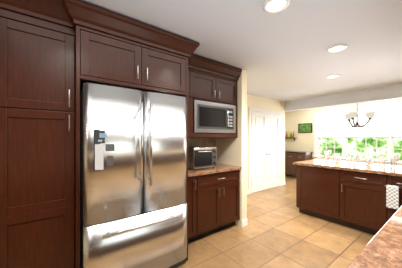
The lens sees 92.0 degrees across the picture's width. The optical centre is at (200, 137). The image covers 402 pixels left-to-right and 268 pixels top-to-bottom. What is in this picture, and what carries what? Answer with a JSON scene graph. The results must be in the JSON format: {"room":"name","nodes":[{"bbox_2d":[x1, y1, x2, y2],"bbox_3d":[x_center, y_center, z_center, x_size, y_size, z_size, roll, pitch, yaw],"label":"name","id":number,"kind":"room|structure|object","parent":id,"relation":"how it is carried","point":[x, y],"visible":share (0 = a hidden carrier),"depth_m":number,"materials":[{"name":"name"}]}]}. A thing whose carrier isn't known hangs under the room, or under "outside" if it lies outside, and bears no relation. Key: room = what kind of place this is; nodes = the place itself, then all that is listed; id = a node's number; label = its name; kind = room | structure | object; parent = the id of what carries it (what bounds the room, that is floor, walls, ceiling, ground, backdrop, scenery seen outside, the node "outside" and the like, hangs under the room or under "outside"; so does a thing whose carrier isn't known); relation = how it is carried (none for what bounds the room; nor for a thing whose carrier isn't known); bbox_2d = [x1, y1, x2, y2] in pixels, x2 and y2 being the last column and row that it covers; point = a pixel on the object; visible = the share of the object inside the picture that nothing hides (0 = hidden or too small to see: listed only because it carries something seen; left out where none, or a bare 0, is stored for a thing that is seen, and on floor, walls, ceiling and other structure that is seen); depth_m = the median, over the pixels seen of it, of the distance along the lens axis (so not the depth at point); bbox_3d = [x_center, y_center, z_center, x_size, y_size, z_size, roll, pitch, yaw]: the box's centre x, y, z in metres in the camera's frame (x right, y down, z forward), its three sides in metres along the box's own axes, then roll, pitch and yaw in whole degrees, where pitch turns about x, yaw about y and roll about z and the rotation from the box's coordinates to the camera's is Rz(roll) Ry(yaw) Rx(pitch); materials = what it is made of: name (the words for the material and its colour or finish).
{"room":"kitchen","nodes":[
{"label":"kitchen","id":0,"kind":"room"},
{"bbox_2d":[80,4,187,96],"bbox_3d":[-0.797,-0.753,2.147,0.986,0.570,0.798,0,0,-37],"label":"upper cabinet","id":1,"kind":"object","parent":0,"relation":"attached to","point":[105,58],"depth_m":1.75,"materials":[{"name":"brown wood"}]},
{"bbox_2d":[5,0,401,101],"bbox_3d":[1.927,-1.103,3.611,12.600,0.100,6.500,0,0,-37],"label":"ceiling","id":2,"kind":"structure","parent":0,"point":[284,55],"depth_m":2.03,"materials":[{"name":"white paint"}]},
{"bbox_2d":[263,0,289,13],"bbox_3d":[0.589,-1.045,1.524,0.200,0.016,0.200,0,0,-37],"label":"recessed light","id":3,"kind":"object","parent":2,"relation":"in","point":[272,6],"visible":0.94,"depth_m":1.53,"materials":[{"name":"white paint"}]},
{"bbox_2d":[326,74,339,78],"bbox_3d":[2.242,-1.045,3.295,0.200,0.016,0.200,0,0,-37],"label":"recessed light","id":4,"kind":"object","parent":2,"relation":"in","point":[333,76],"visible":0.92,"depth_m":3.28,"materials":[{"name":"white paint"}]},
{"bbox_2d":[327,44,347,52],"bbox_3d":[1.591,-1.045,2.270,0.200,0.016,0.200,0,0,-37],"label":"recessed light","id":5,"kind":"object","parent":2,"relation":"in","point":[336,48],"visible":0.98,"depth_m":2.26,"materials":[{"name":"white paint"}]},
{"bbox_2d":[345,103,374,126],"bbox_3d":[3.849,-0.661,4.790,0.575,0.782,0.622,0,0,-37],"label":"pendant chandelier","id":6,"kind":"object","parent":2,"relation":"hanging from","point":[353,115],"visible":1,"depth_m":4.71,"materials":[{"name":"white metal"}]},
{"bbox_2d":[216,68,246,226],"bbox_3d":[0.306,0.147,3.454,0.120,2.400,1.200,0,0,-37],"label":"wall","id":7,"kind":"structure","parent":0,"point":[231,151],"depth_m":2.99,"materials":[{"name":"beige paint"}]},
{"bbox_2d":[184,68,237,107],"bbox_3d":[-0.025,-0.700,2.889,1.081,0.376,0.528,0,0,-37],"label":"upper cabinet","id":8,"kind":"object","parent":7,"relation":"attached to","point":[203,86],"depth_m":2.69,"materials":[{"name":"brown wood"}]},
{"bbox_2d":[193,100,235,133],"bbox_3d":[0.110,-0.284,2.879,0.762,0.429,0.468,0,0,-37],"label":"microwave","id":9,"kind":"object","parent":8,"relation":"attached to","point":[213,118],"visible":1,"depth_m":2.69,"materials":[{"name":"grey metal"}]},
{"bbox_2d":[247,94,284,189],"bbox_3d":[1.219,0.147,4.804,2.955,2.400,0.120,0,0,-37],"label":"wall","id":10,"kind":"structure","parent":0,"point":[253,101],"depth_m":5.10,"materials":[{"name":"beige paint"}]},
{"bbox_2d":[251,111,279,192],"bbox_3d":[1.738,0.343,5.052,1.235,1.984,0.096,0,0,-37],"label":"closet doors","id":11,"kind":"structure","parent":10,"relation":"in","point":[265,150],"depth_m":5.01,"materials":[{"name":"white paint"}]},
{"bbox_2d":[249,107,281,193],"bbox_3d":[1.715,0.304,5.084,1.405,2.085,0.022,0,0,-37],"label":"door frame","id":12,"kind":"structure","parent":10,"relation":"attached to","point":[264,111],"depth_m":4.94,"materials":[{"name":"white paint"}]},
{"bbox_2d":[242,174,295,226],"bbox_3d":[1.727,1.297,5.209,1.406,0.100,4.889,0,0,41],"label":"baseboard","id":13,"kind":"structure","parent":10,"relation":"attached to","point":[244,222],"depth_m":2.99,"materials":[{"name":"white paint"}]},
{"bbox_2d":[285,83,401,111],"bbox_3d":[3.243,-0.918,4.682,0.150,0.270,4.450,0,0,-37],"label":"header","id":14,"kind":"object","parent":10,"relation":"attached to","point":[388,92],"visible":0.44,"depth_m":4.40,"materials":[{"name":"white paint"}]},
{"bbox_2d":[176,175,374,267],"bbox_3d":[1.927,1.397,3.611,12.600,0.100,6.500,0,0,-37],"label":"floor","id":15,"kind":"structure","parent":0,"point":[279,230],"depth_m":2.55,"materials":[{"name":"tile"}]},
{"bbox_2d":[0,0,83,267],"bbox_3d":[-1.391,0.154,1.707,0.492,2.384,0.798,0,0,-37],"label":"tall cabinet","id":16,"kind":"object","parent":15,"relation":"on","point":[48,69],"depth_m":1.45,"materials":[{"name":"brown wood"}]},
{"bbox_2d":[80,82,186,267],"bbox_3d":[-0.742,0.449,2.072,0.950,1.773,0.889,0,0,-37],"label":"refrigerator","id":17,"kind":"object","parent":15,"relation":"on","point":[133,178],"visible":1,"depth_m":1.70,"materials":[{"name":"grey metal"}]},
{"bbox_2d":[188,170,239,241],"bbox_3d":[0.001,0.913,2.854,1.081,0.868,0.615,0,0,-37],"label":"base cabinet","id":18,"kind":"object","parent":15,"relation":"on","point":[213,202],"visible":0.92,"depth_m":2.64,"materials":[{"name":"brown wood"}]},
{"bbox_2d":[188,163,241,176],"bbox_3d":[-0.001,0.457,2.857,1.083,0.040,0.608,0,0,-37],"label":"countertop","id":19,"kind":"structure","parent":18,"relation":"on","point":[219,168],"depth_m":2.69,"materials":[{"name":"stone"}]},
{"bbox_2d":[188,146,215,169],"bbox_3d":[-0.024,0.286,2.849,0.400,0.300,0.397,0,0,-37],"label":"toaster oven","id":20,"kind":"object","parent":19,"relation":"on","point":[201,157],"visible":0.92,"depth_m":2.70,"materials":[{"name":"silver metal"}]},
{"bbox_2d":[285,150,312,174],"bbox_3d":[3.197,0.904,6.665,0.511,0.885,0.990,0,0,-37],"label":"sideboard","id":21,"kind":"object","parent":15,"relation":"on","point":[291,157],"visible":0.6,"depth_m":6.47,"materials":[{"name":"brown wood"}]},
{"bbox_2d":[296,165,343,225],"bbox_3d":[2.166,0.913,3.372,0.620,0.868,0.743,0,0,-37],"label":"base cabinet","id":22,"kind":"object","parent":15,"relation":"on","point":[319,191],"depth_m":3.16,"materials":[{"name":"brown wood"}]},
{"bbox_2d":[344,170,395,234],"bbox_3d":[2.525,0.913,2.889,0.620,0.868,0.598,0,0,-37],"label":"base cabinet","id":23,"kind":"object","parent":15,"relation":"on","point":[353,200],"depth_m":2.69,"materials":[{"name":"brown wood"}]},
{"bbox_2d":[293,159,401,176],"bbox_3d":[2.507,0.457,3.140,0.950,0.040,1.578,0,0,-37],"label":"countertop","id":24,"kind":"structure","parent":23,"relation":"on","point":[366,168],"depth_m":2.98,"materials":[{"name":"stone"}]},
{"bbox_2d":[316,149,399,167],"bbox_3d":[2.681,0.332,3.268,0.339,0.210,1.430,0,0,-37],"label":"glassware","id":25,"kind":"object","parent":24,"relation":"on","point":[357,155],"visible":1,"depth_m":3.25,"materials":[{"name":"clear glass"}]},
{"bbox_3d":[2.423,0.612,2.447,0.070,0.011,0.160,0,0,-37],"label":"towel bar","id":26,"kind":"object","parent":23,"relation":"attached to","visible":0},
{"bbox_2d":[386,185,398,208],"bbox_3d":[2.400,0.736,2.430,0.033,0.282,0.110,0,0,-37],"label":"dish towel","id":27,"kind":"object","parent":26,"relation":"hanging from","point":[392,196],"visible":0.96,"depth_m":2.42,"materials":[{"name":"fabric"}]},
{"bbox_2d":[396,176,401,210],"bbox_3d":[2.741,0.913,2.598,0.620,0.868,0.395,0,0,-37],"label":"base cabinet","id":28,"kind":"object","parent":15,"relation":"on","point":[398,179],"depth_m":2.43,"materials":[{"name":"brown wood"}]},
{"bbox_3d":[0.870,0.913,0.555,6.660,0.868,0.650,0,0,-37],"label":"base cabinet","id":29,"kind":"object","parent":15,"relation":"on","visible":0},
{"bbox_2d":[346,206,401,267],"bbox_3d":[0.875,0.457,0.549,6.660,0.040,0.633,0,0,-37],"label":"countertop","id":30,"kind":"structure","parent":29,"relation":"on","point":[382,248],"depth_m":0.76,"materials":[{"name":"stone"}]},
{"bbox_2d":[285,98,401,161],"bbox_3d":[4.419,0.147,5.555,0.120,2.400,4.450,0,0,-37],"label":"wall","id":31,"kind":"structure","parent":0,"point":[304,142],"depth_m":6.48,"materials":[{"name":"beige paint"}]},
{"bbox_2d":[298,123,311,132],"bbox_3d":[3.544,-0.336,6.606,0.031,0.315,0.460,0,0,-37],"label":"picture frame","id":32,"kind":"object","parent":31,"relation":"attached to","point":[305,128],"visible":1,"depth_m":6.58,"materials":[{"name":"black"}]},
{"bbox_2d":[312,108,401,165],"bbox_3d":[4.687,-0.005,5.119,0.170,1.445,3.230,0,0,-37],"label":"window","id":33,"kind":"structure","parent":31,"relation":"in","point":[387,124],"depth_m":5.40,"materials":[{"name":"white paint"}]},
{"bbox_2d":[318,108,401,137],"bbox_3d":[4.688,-0.327,5.120,0.028,0.612,2.950,0,0,-37],"label":"window shade","id":34,"kind":"object","parent":33,"relation":"attached to","point":[388,124],"depth_m":5.36,"materials":[{"name":"white fabric"}]},
{"bbox_3d":[3.174,0.052,6.997,0.159,0.130,0.450,0,0,-37],"label":"wall shelf","id":35,"kind":"object","parent":31,"relation":"attached to","visible":0},
{"bbox_2d":[286,131,293,137],"bbox_3d":[3.171,-0.143,7.001,0.060,0.260,0.400,0,0,-37],"label":"bottle","id":36,"kind":"object","parent":35,"relation":"on","point":[288,135],"visible":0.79,"depth_m":6.97,"materials":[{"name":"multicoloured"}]},
{"bbox_3d":[-1.688,0.147,2.059,4.745,2.400,0.120,0,0,-37],"label":"wall","id":37,"kind":"structure","parent":0,"visible":0},
{"bbox_2d":[188,138,215,146],"bbox_3d":[-0.179,0.215,3.098,1.083,0.439,0.012,0,0,-37],"label":"backsplash","id":38,"kind":"structure","parent":37,"relation":"attached to","point":[203,142],"depth_m":3.24,"materials":[{"name":"stone"}]},
{"bbox_2d":[187,100,195,135],"bbox_3d":[-0.358,-0.285,2.641,0.250,0.453,0.528,0,0,-37],"label":"upper cabinet","id":39,"kind":"object","parent":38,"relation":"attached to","point":[189,102],"depth_m":2.48,"materials":[{"name":"brown wood"}]},
{"label":"outside","id":40,"kind":"structure","parent":0,"visible":0},
{"bbox_2d":[320,138,401,159],"bbox_3d":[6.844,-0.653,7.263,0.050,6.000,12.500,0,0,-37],"label":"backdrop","id":41,"kind":"structure","parent":40,"point":[370,143],"depth_m":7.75,"materials":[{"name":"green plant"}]}
]}

